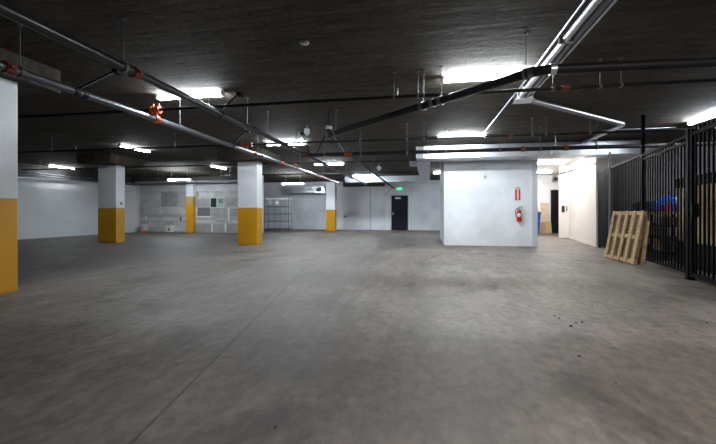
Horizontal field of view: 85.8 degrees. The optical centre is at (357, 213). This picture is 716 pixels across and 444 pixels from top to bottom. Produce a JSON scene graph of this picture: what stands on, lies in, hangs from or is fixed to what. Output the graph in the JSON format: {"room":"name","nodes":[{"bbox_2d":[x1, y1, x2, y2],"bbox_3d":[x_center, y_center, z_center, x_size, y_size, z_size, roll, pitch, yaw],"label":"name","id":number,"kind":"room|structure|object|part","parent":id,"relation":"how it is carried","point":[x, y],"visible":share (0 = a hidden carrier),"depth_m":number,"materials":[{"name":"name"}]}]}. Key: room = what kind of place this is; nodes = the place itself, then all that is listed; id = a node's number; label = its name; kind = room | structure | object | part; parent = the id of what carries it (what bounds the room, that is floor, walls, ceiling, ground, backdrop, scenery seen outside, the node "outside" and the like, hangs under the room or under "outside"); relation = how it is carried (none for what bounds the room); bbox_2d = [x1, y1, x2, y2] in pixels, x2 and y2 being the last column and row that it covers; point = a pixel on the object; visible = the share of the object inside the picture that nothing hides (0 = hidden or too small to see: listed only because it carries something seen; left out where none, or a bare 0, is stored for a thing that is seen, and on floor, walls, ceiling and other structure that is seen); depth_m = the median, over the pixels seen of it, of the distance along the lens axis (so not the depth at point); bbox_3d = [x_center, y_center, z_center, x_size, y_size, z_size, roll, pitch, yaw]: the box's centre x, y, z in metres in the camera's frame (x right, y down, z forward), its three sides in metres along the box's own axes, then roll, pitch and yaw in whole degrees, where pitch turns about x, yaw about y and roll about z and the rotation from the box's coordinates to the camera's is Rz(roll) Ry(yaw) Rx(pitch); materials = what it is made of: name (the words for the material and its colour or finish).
{"room":"parking garage","nodes":[
{"label":"parking garage","id":0,"kind":"room"},
{"bbox_2d":[18,163,132,182],"bbox_3d":[-14.411,-1.350,9.440,0.200,1.300,23.500,0,0,10],"label":"wall","id":1,"kind":"structure","parent":0,"point":[66,172],"depth_m":16.63,"materials":[{"name":"concrete"}]},
{"bbox_2d":[17,178,135,239],"bbox_3d":[-14.165,-0.282,9.396,0.200,2.564,23.500,0,0,10],"label":"wall","id":2,"kind":"structure","parent":0,"point":[46,208],"depth_m":16.59,"materials":[{"name":"paint"}]},
{"bbox_2d":[18,177,137,184],"bbox_3d":[-14.037,-1.200,9.373,0.060,0.869,23.500,0,0,10],"label":"trim","id":3,"kind":"structure","parent":2,"relation":"attached to","point":[18,177],"depth_m":16.39,"materials":[{"name":"grey metal"}]},
{"bbox_2d":[134,175,263,232],"bbox_3d":[-8.532,-0.500,20.418,7.401,3.000,0.214,0,0,10],"label":"wall","id":4,"kind":"structure","parent":0,"point":[148,197],"depth_m":20.44,"materials":[{"name":"grey concrete"}]},
{"bbox_2d":[136,185,138,231],"bbox_3d":[-11.943,-0.275,20.894,0.118,2.550,0.080,0,0,10],"label":"trim","id":5,"kind":"structure","parent":4,"relation":"attached to","point":[137,186],"depth_m":20.85,"materials":[{"name":"paint"}]},
{"bbox_2d":[134,174,237,181],"bbox_3d":[-8.472,-1.870,20.186,7.201,0.260,0.250,0,0,10],"label":"trim","id":6,"kind":"structure","parent":4,"relation":"attached to","point":[203,178],"depth_m":20.17,"materials":[{"name":"concrete"}]},
{"bbox_2d":[210,197,224,207],"bbox_3d":[-7.331,-0.572,20.083,0.846,0.559,0.050,0,0,10],"label":"sign","id":7,"kind":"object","parent":4,"relation":"in","point":[215,202],"depth_m":20.07,"materials":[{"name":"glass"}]},
{"bbox_3d":[-7.536,-0.572,20.129,0.336,0.469,0.008,0,0,10],"label":"pane","id":8,"kind":"part","parent":7,"relation":"part of","materials":[{"name":"clear glass"}]},
{"bbox_3d":[-7.129,-0.572,20.056,0.350,0.469,0.008,0,0,10],"label":"pane","id":9,"kind":"part","parent":7,"relation":"part of","materials":[{"name":"clear glass"}]},
{"bbox_2d":[264,180,439,229],"bbox_3d":[-0.235,-0.500,23.916,15.500,3.000,0.200,0,0,10],"label":"wall","id":10,"kind":"structure","parent":0,"point":[308,210],"depth_m":23.88,"materials":[{"name":"white paint"}]},
{"bbox_2d":[343,181,384,186],"bbox_3d":[0.371,-1.830,23.401,2.475,0.340,0.600,0,0,10],"label":"beam","id":11,"kind":"structure","parent":10,"relation":"attached to","point":[345,184],"depth_m":23.19,"materials":[{"name":"concrete"}]},
{"bbox_2d":[370,187,370,229],"bbox_3d":[0.764,-0.475,23.616,0.070,2.950,0.040,0,0,10],"label":"conduit","id":12,"kind":"object","parent":10,"relation":"attached to","point":[370,187],"visible":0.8,"depth_m":23.60,"materials":[{"name":"grey metal"}]},
{"bbox_2d":[385,182,409,229],"bbox_3d":[2.393,-0.500,23.268,1.511,3.000,0.150,0,0,10],"label":"door surround","id":13,"kind":"object","parent":10,"relation":"attached to","point":[405,186],"visible":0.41,"depth_m":23.26,"materials":[{"name":"white paint"}]},
{"bbox_2d":[390,195,408,229],"bbox_3d":[2.515,-0.065,23.215,1.120,2.130,0.150,0,0,10],"label":"door","id":14,"kind":"structure","parent":13,"relation":"attached to","point":[399,204],"depth_m":23.23,"materials":[{"name":"black paint"}]},
{"bbox_2d":[0,229,715,443],"bbox_3d":[-1.347,1.100,10.909,28.500,0.200,31.000,0,0,10],"label":"floor","id":15,"kind":"structure","parent":0,"point":[317,336],"depth_m":3.01,"materials":[{"name":"concrete"}]},
{"bbox_2d":[0,47,59,293],"bbox_3d":[-4.742,-0.499,4.832,0.940,2.999,1.300,0,0,10],"label":"concrete column","id":16,"kind":"structure","parent":15,"relation":"on","point":[11,86],"depth_m":4.88,"materials":[{"name":"white paint"}]},
{"bbox_3d":[-4.742,-1.845,4.832,0.940,0.309,1.300,0,0,10],"label":"drop panel","id":17,"kind":"part","parent":16,"relation":"part of","materials":[{"name":"concrete"}]},
{"bbox_2d":[76,153,143,242],"bbox_3d":[-8.683,-0.499,13.564,1.320,2.999,1.500,0,0,10],"label":"concrete column","id":18,"kind":"structure","parent":15,"relation":"on","point":[111,167],"depth_m":13.37,"materials":[{"name":"white paint"}]},
{"bbox_3d":[-8.683,-1.845,13.564,1.320,0.309,1.500,0,0,10],"label":"drop panel","id":19,"kind":"part","parent":18,"relation":"part of","materials":[{"name":"concrete"}]},
{"bbox_2d":[139,224,148,231],"bbox_3d":[-11.447,0.785,20.578,0.460,0.430,0.488,0,0,10],"label":"pail","id":20,"kind":"object","parent":15,"relation":"on","point":[143,227],"visible":0.98,"depth_m":20.42,"materials":[{"name":"white plastic"}]},
{"bbox_2d":[165,225,173,231],"bbox_3d":[-10.031,0.805,20.466,0.380,0.350,0.228,0,0,10],"label":"utility box","id":21,"kind":"object","parent":15,"relation":"on","point":[168,228],"visible":1,"depth_m":20.38,"materials":[{"name":"white plastic"}]},
{"bbox_2d":[186,180,195,232],"bbox_3d":[-8.788,-0.365,20.238,0.400,2.730,0.260,0,0,10],"label":"pilaster","id":22,"kind":"object","parent":15,"relation":"on","point":[190,188],"visible":1,"depth_m":20.12,"materials":[{"name":"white paint"}]},
{"bbox_2d":[216,148,280,244],"bbox_3d":[-3.545,-0.499,12.644,1.520,2.999,1.500,0,0,10],"label":"concrete column","id":23,"kind":"structure","parent":15,"relation":"on","point":[249,166],"depth_m":12.44,"materials":[{"name":"white paint"}]},
{"bbox_3d":[-3.545,-1.845,12.644,1.520,0.309,1.500,0,0,10],"label":"drop panel","id":24,"kind":"part","parent":23,"relation":"part of","materials":[{"name":"concrete"}]},
{"bbox_2d":[264,197,291,230],"bbox_3d":[-4.558,0.025,22.024,1.488,1.950,0.600,0,0,10],"label":"wire rack","id":25,"kind":"object","parent":15,"relation":"on","point":[268,198],"visible":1,"depth_m":21.83,"materials":[{"name":"grey metal"}]},
{"bbox_3d":[-5.314,0.025,21.881,0.046,1.950,0.046,0,0,-12],"label":"post","id":26,"kind":"part","parent":25,"relation":"part of","materials":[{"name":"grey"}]},
{"bbox_2d":[265,198,291,199],"bbox_3d":[-4.558,-0.837,22.024,1.462,0.067,0.574,0,0,10],"label":"wire shelf","id":27,"kind":"object","parent":25,"relation":"attached to","point":[265,198],"depth_m":21.83,"materials":[{"name":"grey metal"}]},
{"bbox_2d":[265,213,291,214],"bbox_3d":[-4.558,0.023,22.024,1.462,0.067,0.574,0,0,10],"label":"wire shelf","id":28,"kind":"object","parent":25,"relation":"attached to","point":[265,213],"depth_m":21.75,"materials":[{"name":"grey metal"}]},
{"bbox_2d":[265,228,291,229],"bbox_3d":[-4.558,0.873,22.024,1.462,0.067,0.574,0,0,10],"label":"wire shelf","id":29,"kind":"object","parent":25,"relation":"attached to","point":[265,228],"depth_m":21.76,"materials":[{"name":"grey metal"}]},
{"bbox_3d":[-3.898,0.025,21.627,0.046,1.950,0.046,0,0,-12],"label":"post","id":30,"kind":"part","parent":25,"relation":"part of","materials":[{"name":"grey metal"}]},
{"bbox_2d":[326,182,335,230],"bbox_3d":[-1.552,-0.415,22.324,0.530,2.830,0.400,0,0,10],"label":"concrete column","id":31,"kind":"structure","parent":15,"relation":"on","point":[330,186],"depth_m":22.12,"materials":[{"name":"white paint"}]},
{"bbox_2d":[538,212,541,233],"bbox_3d":[8.559,0.450,18.905,0.640,1.100,0.816,0,0,10],"label":"wheelie bin","id":32,"kind":"object","parent":15,"relation":"on","point":[539,213],"visible":0.09,"depth_m":18.53,"materials":[{"name":"blue plastic"}]},
{"bbox_2d":[539,222,544,232],"bbox_3d":[9.288,0.720,19.457,0.300,0.560,0.180,0,0,10],"label":"leaning board","id":33,"kind":"object","parent":15,"relation":"on","point":[542,224],"visible":0.79,"depth_m":19.44,"materials":[{"name":"brown cardboard"}]},
{"bbox_2d":[540,203,549,232],"bbox_3d":[9.508,0.225,19.549,0.420,1.550,0.120,0,0,10],"label":"leaning board","id":34,"kind":"object","parent":15,"relation":"on","point":[545,208],"visible":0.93,"depth_m":19.55,"materials":[{"name":"beige wood"}]},
{"bbox_2d":[545,221,551,233],"bbox_3d":[9.591,0.700,19.392,0.280,0.600,0.200,0,0,10],"label":"leaning board","id":35,"kind":"object","parent":15,"relation":"on","point":[548,228],"visible":1,"depth_m":19.38,"materials":[{"name":"beige wood"}]},
{"bbox_2d":[608,151,610,251],"bbox_3d":[6.490,-0.300,9.927,0.120,2.600,0.120,0,0,10],"label":"post","id":36,"kind":"object","parent":15,"relation":"on","point":[609,152],"visible":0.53,"depth_m":9.91,"materials":[{"name":"grey metal"}]},
{"bbox_2d":[604,211,647,264],"bbox_3d":[5.621,0.471,8.126,0.269,1.056,1.260,0,0,10],"label":"wooden pallet","id":37,"kind":"object","parent":15,"relation":"on","point":[635,230],"visible":1,"depth_m":8.07,"materials":[{"name":"brown wood"}]},
{"bbox_2d":[622,221,649,264],"bbox_3d":[5.649,0.568,7.887,0.121,0.858,0.944,0,0,10],"label":"wooden pallet","id":38,"kind":"object","parent":15,"relation":"on","point":[641,259],"visible":0.33,"depth_m":7.49,"materials":[{"name":"brown wood"}]},
{"bbox_2d":[598,115,696,279],"bbox_3d":[5.519,-0.500,7.087,0.111,3.000,9.592,0,0,21],"label":"fence","id":39,"kind":"object","parent":15,"relation":"on","point":[624,173],"visible":0.8,"depth_m":7.19,"materials":[{"name":"black metal"}]},
{"bbox_3d":[7.142,-0.125,11.377,0.078,2.250,0.092,0,0,21],"label":"fence post","id":40,"kind":"part","parent":39,"relation":"part of","materials":[{"name":"black metal"}]},
{"bbox_3d":[6.911,-0.140,10.810,0.042,2.160,1.643,0,0,21],"label":"solid panel","id":41,"kind":"part","parent":39,"relation":"part of","materials":[{"name":"black metal"}]},
{"bbox_3d":[6.216,-1.200,8.951,0.040,0.044,2.325,0,0,21],"label":"fence rail","id":42,"kind":"part","parent":39,"relation":"part of","materials":[{"name":"grey metal"}]},
{"bbox_3d":[6.216,-0.155,8.951,0.022,2.170,2.115,0,0,21],"label":"picket panel","id":43,"kind":"part","parent":39,"relation":"part of","materials":[{"name":"black paint"}]},
{"bbox_3d":[5.794,-0.500,7.819,0.078,3.000,0.092,0,0,21],"label":"fence post","id":44,"kind":"part","parent":39,"relation":"part of","materials":[{"name":"black metal"}]},
{"bbox_3d":[5.416,-1.190,6.839,0.040,0.044,2.009,0,0,21],"label":"fence rail","id":45,"kind":"part","parent":39,"relation":"part of","materials":[{"name":"grey metal"}]},
{"bbox_3d":[5.416,-1.100,6.839,0.040,0.044,2.009,0,0,21],"label":"fence rail","id":46,"kind":"part","parent":39,"relation":"part of","materials":[{"name":"grey metal"}]},
{"bbox_3d":[5.416,-0.145,6.839,0.022,2.150,1.780,0,0,21],"label":"picket panel","id":47,"kind":"part","parent":39,"relation":"part of","materials":[{"name":"black paint"}]},
{"bbox_3d":[5.416,0.900,6.839,0.040,0.044,2.009,0,0,21],"label":"fence rail","id":48,"kind":"part","parent":39,"relation":"part of","materials":[{"name":"black metal"}]},
{"bbox_3d":[5.047,-0.140,5.840,0.111,2.280,0.130,0,0,21],"label":"fence post","id":49,"kind":"part","parent":39,"relation":"part of","materials":[{"name":"black metal"}]},
{"bbox_2d":[690,118,715,284],"bbox_3d":[4.434,-0.165,4.247,0.100,2.230,3.281,0,0,21],"label":"gate","id":50,"kind":"object","parent":39,"relation":"attached to","point":[695,208],"visible":1,"depth_m":5.51,"materials":[{"name":"black metal"}]},
{"bbox_3d":[4.434,-1.190,4.247,0.050,0.060,3.281,0,0,21],"label":"gate rail","id":51,"kind":"part","parent":50,"relation":"part of","materials":[{"name":"black metal"}]},
{"bbox_3d":[4.434,0.910,4.247,0.050,0.060,3.281,0,0,21],"label":"gate rail","id":52,"kind":"part","parent":50,"relation":"part of","materials":[{"name":"black metal"}]},
{"bbox_2d":[651,212,676,260],"bbox_3d":[7.288,0.480,9.380,0.700,1.040,3.103,0,0,21],"label":"storage shelf","id":53,"kind":"object","parent":15,"relation":"on","point":[651,212],"visible":0.15,"depth_m":8.23,"materials":[{"name":"black metal"}]},
{"bbox_2d":[651,195,676,211],"bbox_3d":[7.056,-0.234,8.796,0.623,0.389,1.378,0,0,10],"label":"bundle","id":54,"kind":"object","parent":53,"relation":"on","point":[667,195],"visible":0.18,"depth_m":8.59,"materials":[{"name":"blue plastic"}]},
{"bbox_3d":[6.450,0.510,8.071,0.040,0.980,0.041,0,0,21],"label":"leg","id":55,"kind":"part","parent":53,"relation":"part of","materials":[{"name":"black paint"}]},
{"bbox_2d":[656,240,673,250],"bbox_3d":[7.045,0.724,8.738,0.460,0.221,0.564,0,0,21],"label":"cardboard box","id":56,"kind":"object","parent":53,"relation":"on","point":[656,240],"visible":0.21,"depth_m":8.55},
{"bbox_2d":[656,217,676,224],"bbox_3d":[7.009,0.159,8.643,0.460,0.171,0.411,0,0,21],"label":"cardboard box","id":57,"kind":"object","parent":53,"relation":"on","point":[656,217],"visible":0.11,"depth_m":8.49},
{"bbox_2d":[676,171,715,273],"bbox_3d":[5.934,0.150,5.525,0.840,1.660,4.232,0,0,21],"label":"crate","id":58,"kind":"object","parent":15,"relation":"on","point":[715,171],"visible":0.17,"depth_m":6.62,"materials":[{"name":"brown"}]},
{"bbox_3d":[5.934,-0.590,5.525,0.840,0.180,4.232,0,0,21],"label":"rail","id":59,"kind":"part","parent":58,"relation":"part of","materials":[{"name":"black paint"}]},
{"bbox_3d":[5.934,0.015,5.525,0.760,1.030,4.151,0,0,21],"label":"panel","id":60,"kind":"part","parent":58,"relation":"part of","materials":[{"name":"beige wood"}]},
{"bbox_2d":[0,0,715,182],"bbox_3d":[-1.347,-2.125,10.909,28.500,0.250,31.000,0,0,10],"label":"ceiling","id":61,"kind":"structure","parent":0,"point":[252,48],"depth_m":5.38,"materials":[{"name":"concrete"}]},
{"bbox_2d":[47,164,74,169],"bbox_3d":[-12.527,-1.961,16.269,0.104,0.078,1.220,0,0,10],"label":"fluorescent light","id":62,"kind":"object","parent":61,"relation":"attached to","point":[47,164],"visible":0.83,"depth_m":16.10,"materials":[{"name":"white plastic"}]},
{"bbox_2d":[18,171,135,183],"bbox_3d":[-13.710,-1.794,10.686,0.063,0.412,20.200,0,0,10],"label":"pipe","id":63,"kind":"object","parent":61,"relation":"hanging from","point":[18,171],"visible":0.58,"depth_m":16.46,"materials":[{"name":"grey metal"}]},
{"bbox_2d":[18,167,136,185],"bbox_3d":[-13.631,-1.744,10.672,0.063,0.512,20.200,0,0,10],"label":"pipe","id":64,"kind":"object","parent":61,"relation":"hanging from","point":[50,176],"visible":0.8,"depth_m":16.33,"materials":[{"name":"grey metal"}]},
{"bbox_2d":[118,143,150,152],"bbox_3d":[-6.700,-1.961,11.568,0.104,0.078,1.220,0,0,10],"label":"fluorescent light","id":65,"kind":"object","parent":61,"relation":"attached to","point":[119,144],"visible":0.86,"depth_m":11.43,"materials":[{"name":"white plastic"}]},
{"bbox_2d":[156,94,179,100],"bbox_3d":[-3.194,-1.961,6.361,0.405,0.078,0.300,0,0,10],"label":"fluorescent light","id":66,"kind":"object","parent":61,"relation":"attached to","point":[160,97],"depth_m":6.45,"materials":[{"name":"white plastic"}]},
{"bbox_2d":[0,24,339,183],"bbox_3d":[-2.639,-1.726,9.339,0.173,0.575,19.454,0,0,10],"label":"pipe","id":67,"kind":"object","parent":61,"relation":"hanging from","point":[6,67],"visible":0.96,"depth_m":5.16,"materials":[{"name":"grey metal"}]},
{"bbox_3d":[-3.582,-1.774,4.080,0.046,0.453,0.046,0,0,33],"label":"hanger rod","id":68,"kind":"part","parent":67,"relation":"part of","materials":[{"name":"grey metal"}]},
{"bbox_2d":[0,1,366,184],"bbox_3d":[-1.380,-1.727,9.645,0.164,0.572,20.500,0,0,10],"label":"pipe","id":69,"kind":"object","parent":61,"relation":"hanging from","point":[6,10],"visible":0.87,"depth_m":3.96,"materials":[{"name":"grey metal"}]},
{"bbox_3d":[-2.402,-1.774,3.944,0.046,0.453,0.046,0,0,-12],"label":"hanger rod","id":70,"kind":"part","parent":69,"relation":"part of","materials":[{"name":"grey metal"}]},
{"bbox_2d":[138,174,237,184],"bbox_3d":[-8.373,-1.751,19.889,6.702,0.499,0.112,0,0,10],"label":"pipe","id":71,"kind":"object","parent":61,"relation":"hanging from","point":[220,182],"visible":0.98,"depth_m":19.91,"materials":[{"name":"grey metal"}]},
{"bbox_2d":[187,91,224,97],"bbox_3d":[-2.397,-1.961,6.211,0.635,0.078,0.286,0,0,10],"label":"fluorescent light","id":72,"kind":"object","parent":61,"relation":"attached to","point":[209,93],"depth_m":6.32,"materials":[{"name":"white plastic"}]},
{"bbox_2d":[22,150,408,169],"bbox_3d":[-5.526,-1.750,13.242,14.450,0.500,0.067,0,0,10],"label":"pipe","id":73,"kind":"object","parent":61,"relation":"hanging from","point":[373,150],"visible":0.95,"depth_m":13.07,"materials":[{"name":"black metal"}]},
{"bbox_2d":[125,166,412,177],"bbox_3d":[-4.691,-1.808,16.486,13.950,0.385,0.067,0,0,10],"label":"pipe","id":74,"kind":"object","parent":61,"relation":"hanging from","point":[271,166],"visible":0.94,"depth_m":16.23,"materials":[{"name":"black metal"}]},
{"bbox_2d":[300,40,308,44],"bbox_3d":[-0.625,-1.988,4.495,0.110,0.024,0.108,0,0,10],"label":"ceiling disc","id":75,"kind":"object","parent":61,"relation":"attached to","point":[303,42],"visible":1,"depth_m":4.47,"materials":[{"name":"grey metal"}]},
{"bbox_2d":[284,180,325,193],"bbox_3d":[-3.236,-1.617,23.720,2.570,0.765,0.675,0,0,10],"label":"air duct","id":76,"kind":"object","parent":61,"relation":"hanging from","point":[289,190],"visible":0.89,"depth_m":23.45,"materials":[{"name":"silver metal"}]},
{"bbox_2d":[304,126,309,135],"bbox_3d":[-1.161,-1.887,8.763,0.110,0.225,0.110,0,0,10],"label":"ceiling sensor","id":77,"kind":"object","parent":61,"relation":"hanging from","point":[306,130],"visible":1,"depth_m":8.72,"materials":[{"name":"white plastic"}]},
{"bbox_2d":[314,163,343,164],"bbox_3d":[-1.146,-1.961,15.210,1.220,0.078,0.104,0,0,10],"label":"fluorescent light","id":78,"kind":"object","parent":61,"relation":"attached to","point":[316,163],"visible":0.76,"depth_m":15.15,"materials":[{"name":"white plastic"}]},
{"bbox_2d":[352,175,374,176],"bbox_3d":[0.298,-1.961,20.062,1.220,0.078,0.104,0,0,10],"label":"fluorescent light","id":79,"kind":"object","parent":61,"relation":"attached to","point":[352,175],"visible":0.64,"depth_m":20.04,"materials":[{"name":"white plastic"}]},
{"bbox_2d":[18,57,715,123],"bbox_3d":[-1.990,-1.720,5.904,15.000,0.560,0.124,0,0,10],"label":"pipe","id":80,"kind":"object","parent":61,"relation":"hanging from","point":[153,110],"visible":0.95,"depth_m":5.46,"materials":[{"name":"black metal"}]},
{"bbox_2d":[18,117,715,152],"bbox_3d":[-2.174,-1.750,9.127,22.500,0.500,0.110,0,0,10],"label":"pipe","id":81,"kind":"object","parent":61,"relation":"hanging from","point":[250,144],"visible":0.96,"depth_m":8.62,"materials":[{"name":"black metal"}]},
{"bbox_2d":[350,156,394,188],"bbox_3d":[0.978,-1.722,16.511,0.101,0.557,13.650,0,0,10],"label":"sprinkler line","id":82,"kind":"object","parent":61,"relation":"hanging from","point":[352,157],"visible":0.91,"depth_m":13.44,"materials":[{"name":"black metal"}]},
{"bbox_2d":[345,175,429,182],"bbox_3d":[1.554,-1.823,20.543,4.468,0.355,0.670,0,0,10],"label":"air duct","id":83,"kind":"object","parent":61,"relation":"hanging from","point":[415,178],"visible":0.73,"depth_m":20.26,"materials":[{"name":"metal"}]},
{"bbox_2d":[410,147,430,182],"bbox_3d":[2.556,-1.772,15.568,0.700,0.395,8.750,0,0,10],"label":"air duct","id":84,"kind":"object","parent":61,"relation":"hanging from","point":[423,168],"visible":0.88,"depth_m":13.05,"materials":[{"name":"metal"}]},
{"bbox_2d":[437,134,486,139],"bbox_3d":[2.646,-1.961,9.843,1.220,0.078,0.104,0,0,10],"label":"fluorescent light","id":85,"kind":"object","parent":61,"relation":"attached to","point":[480,134],"visible":0.26,"depth_m":9.81,"materials":[{"name":"white plastic"}]},
{"bbox_2d":[442,72,514,83],"bbox_3d":[1.825,-1.961,5.533,1.220,0.078,0.104,0,0,10],"label":"fluorescent light","id":86,"kind":"object","parent":61,"relation":"attached to","point":[490,76],"visible":0.56,"depth_m":5.54,"materials":[{"name":"white plastic"}]},
{"bbox_2d":[301,125,715,157],"bbox_3d":[4.306,-1.724,8.610,11.760,0.578,0.770,0,0,10],"label":"pipe","id":87,"kind":"object","parent":61,"relation":"hanging from","point":[651,145],"visible":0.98,"depth_m":9.07,"materials":[{"name":"black metal"}]},
{"bbox_2d":[325,33,715,138],"bbox_3d":[3.687,-1.699,4.434,10.593,0.602,2.083,0,0,26],"label":"drain pipe","id":88,"kind":"object","parent":61,"relation":"hanging from","point":[699,62],"visible":1,"depth_m":4.15,"materials":[{"name":"black metal"}]},
{"bbox_3d":[1.142,-1.801,5.264,0.046,0.398,0.046,0,0,-12],"label":"hanger rod","id":89,"kind":"part","parent":88,"relation":"part of","materials":[{"name":"grey metal"}]},
{"bbox_2d":[512,92,534,103],"bbox_3d":[2.756,-1.935,6.420,0.290,0.130,0.280,0,0,10],"label":"junction box","id":90,"kind":"object","parent":61,"relation":"attached to","point":[529,99],"visible":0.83,"depth_m":6.37,"materials":[{"name":"metal"}]},
{"bbox_2d":[530,0,616,95],"bbox_3d":[2.063,-1.930,2.018,0.032,0.032,8.700,0,0,10],"label":"conduit","id":91,"kind":"object","parent":90,"relation":"attached to","point":[612,3],"visible":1,"depth_m":4.14,"materials":[{"name":"metal"}]},
{"bbox_2d":[423,139,640,161],"bbox_3d":[4.776,-1.788,11.066,5.700,0.425,0.770,0,0,10],"label":"air duct","id":92,"kind":"object","parent":61,"relation":"hanging from","point":[625,152],"visible":0.83,"depth_m":10.82,"materials":[{"name":"metal"}]},
{"bbox_2d":[478,0,585,134],"bbox_3d":[2.081,-1.960,3.693,0.141,0.025,12.004,0,0,9],"label":"conduit","id":93,"kind":"object","parent":61,"relation":"attached to","point":[583,1],"visible":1,"depth_m":4.49,"materials":[{"name":"metal"}]},
{"bbox_2d":[551,132,559,154],"bbox_3d":[4.868,-1.724,9.490,0.170,0.552,0.120,0,0,10],"label":"electrical box","id":94,"kind":"object","parent":61,"relation":"hanging from","point":[553,152],"visible":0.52,"depth_m":9.44,"materials":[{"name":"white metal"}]},
{"bbox_2d":[524,0,610,97],"bbox_3d":[1.989,-1.930,2.041,0.068,0.068,8.720,0,0,10],"label":"conduit","id":95,"kind":"object","parent":61,"relation":"attached to","point":[604,3],"visible":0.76,"depth_m":4.08,"materials":[{"name":"grey metal"}]},
{"bbox_2d":[519,0,624,142],"bbox_3d":[2.926,-1.930,4.381,2.082,0.094,13.580,0,0,24],"label":"conduit","id":96,"kind":"object","parent":61,"relation":"attached to","point":[565,39],"visible":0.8,"depth_m":4.86,"materials":[{"name":"metal"}]},
{"bbox_2d":[530,103,618,142],"bbox_3d":[4.797,-1.930,8.139,1.045,0.040,5.089,0,0,40],"label":"conduit","id":97,"kind":"object","parent":61,"relation":"attached to","point":[617,125],"visible":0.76,"depth_m":8.00,"materials":[{"name":"grey metal"}]},
{"bbox_2d":[601,127,675,130],"bbox_3d":[6.438,-1.950,8.853,1.550,0.028,0.041,0,0,10],"label":"conduit","id":98,"kind":"object","parent":61,"relation":"attached to","point":[660,127],"visible":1,"depth_m":8.84,"materials":[{"name":"metal"}]},
{"bbox_2d":[687,112,715,124],"bbox_3d":[7.102,-1.961,7.769,0.104,0.078,1.220,0,0,10],"label":"fluorescent light","id":99,"kind":"object","parent":61,"relation":"attached to","point":[692,122],"visible":1,"depth_m":7.98,"materials":[{"name":"white plastic"}]},
{"bbox_2d":[440,159,531,245],"bbox_3d":[4.825,-0.500,16.127,2.751,3.000,8.550,0,0,10],"label":"wall","id":100,"kind":"structure","parent":0,"point":[475,210],"depth_m":11.95,"materials":[{"name":"white paint"}]},
{"bbox_2d":[515,187,519,199],"bbox_3d":[4.883,-0.615,11.767,0.154,0.410,0.012,0,0,10],"label":"fire extinguisher sign","id":101,"kind":"object","parent":100,"relation":"attached to","point":[517,189],"visible":1,"depth_m":11.77,"materials":[{"name":"red plastic"}]},
{"bbox_2d":[515,206,522,220],"bbox_3d":[4.871,0.005,11.672,0.200,0.455,0.176,0,0,-32],"label":"fire extinguisher","id":102,"kind":"object","parent":100,"relation":"attached to","point":[519,214],"visible":1,"depth_m":11.63,"materials":[{"name":"red metal"}]},
{"bbox_2d":[532,159,537,246],"bbox_3d":[5.377,-0.500,11.738,0.145,3.000,0.135,0,0,10],"label":"trim","id":103,"kind":"structure","parent":100,"relation":"attached to","point":[535,161],"depth_m":11.67,"materials":[{"name":"white paint"}]},
{"bbox_2d":[538,175,558,221],"bbox_3d":[9.274,-0.500,19.774,6.720,3.000,0.200,0,0,10],"label":"wall","id":104,"kind":"structure","parent":0,"point":[545,183],"depth_m":19.63,"materials":[{"name":"white paint"}]},
{"bbox_2d":[549,189,558,232],"bbox_3d":[10.238,-0.125,19.459,1.050,2.250,0.080,0,0,10],"label":"door","id":105,"kind":"structure","parent":104,"relation":"in","point":[553,193],"depth_m":19.48,"materials":[{"name":"black metal"}]},
{"bbox_2d":[552,177,557,181],"bbox_3d":[9.950,-1.738,19.445,0.270,0.240,0.210,0,0,10],"label":"camera","id":106,"kind":"object","parent":104,"relation":"attached to","point":[554,179],"visible":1,"depth_m":19.38,"materials":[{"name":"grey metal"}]},
{"bbox_2d":[538,158,579,174],"bbox_3d":[9.015,-1.980,15.439,5.700,0.039,8.425,0,0,10],"label":"ceiling","id":107,"kind":"structure","parent":0,"point":[554,168],"depth_m":15.69,"materials":[{"name":"white paint"}]},
{"bbox_2d":[538,161,565,163],"bbox_3d":[7.181,-1.921,14.562,1.220,0.078,0.104,0,0,10],"label":"fluorescent light","id":108,"kind":"object","parent":107,"relation":"attached to","point":[556,162],"visible":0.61,"depth_m":14.52,"materials":[{"name":"white plastic"}]},
{"bbox_2d":[559,148,648,246],"bbox_3d":[8.363,-0.500,13.842,1.419,3.000,5.061,0,0,12],"label":"wall","id":109,"kind":"structure","parent":0,"point":[578,189],"depth_m":13.40,"materials":[{"name":"white paint"}]},
{"bbox_2d":[559,163,595,174],"bbox_3d":[7.833,-1.600,13.630,0.365,0.240,4.395,0,0,15],"label":"conduit","id":110,"kind":"object","parent":109,"relation":"attached to","point":[582,167],"visible":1,"depth_m":13.46,"materials":[{"name":"grey metal"}]},
{"bbox_2d":[649,146,715,239],"bbox_3d":[9.975,-0.500,11.470,2.810,3.000,0.200,0,0,10],"label":"wall","id":111,"kind":"structure","parent":0,"point":[697,146],"depth_m":11.46,"materials":[{"name":"grey paint"}]}
]}

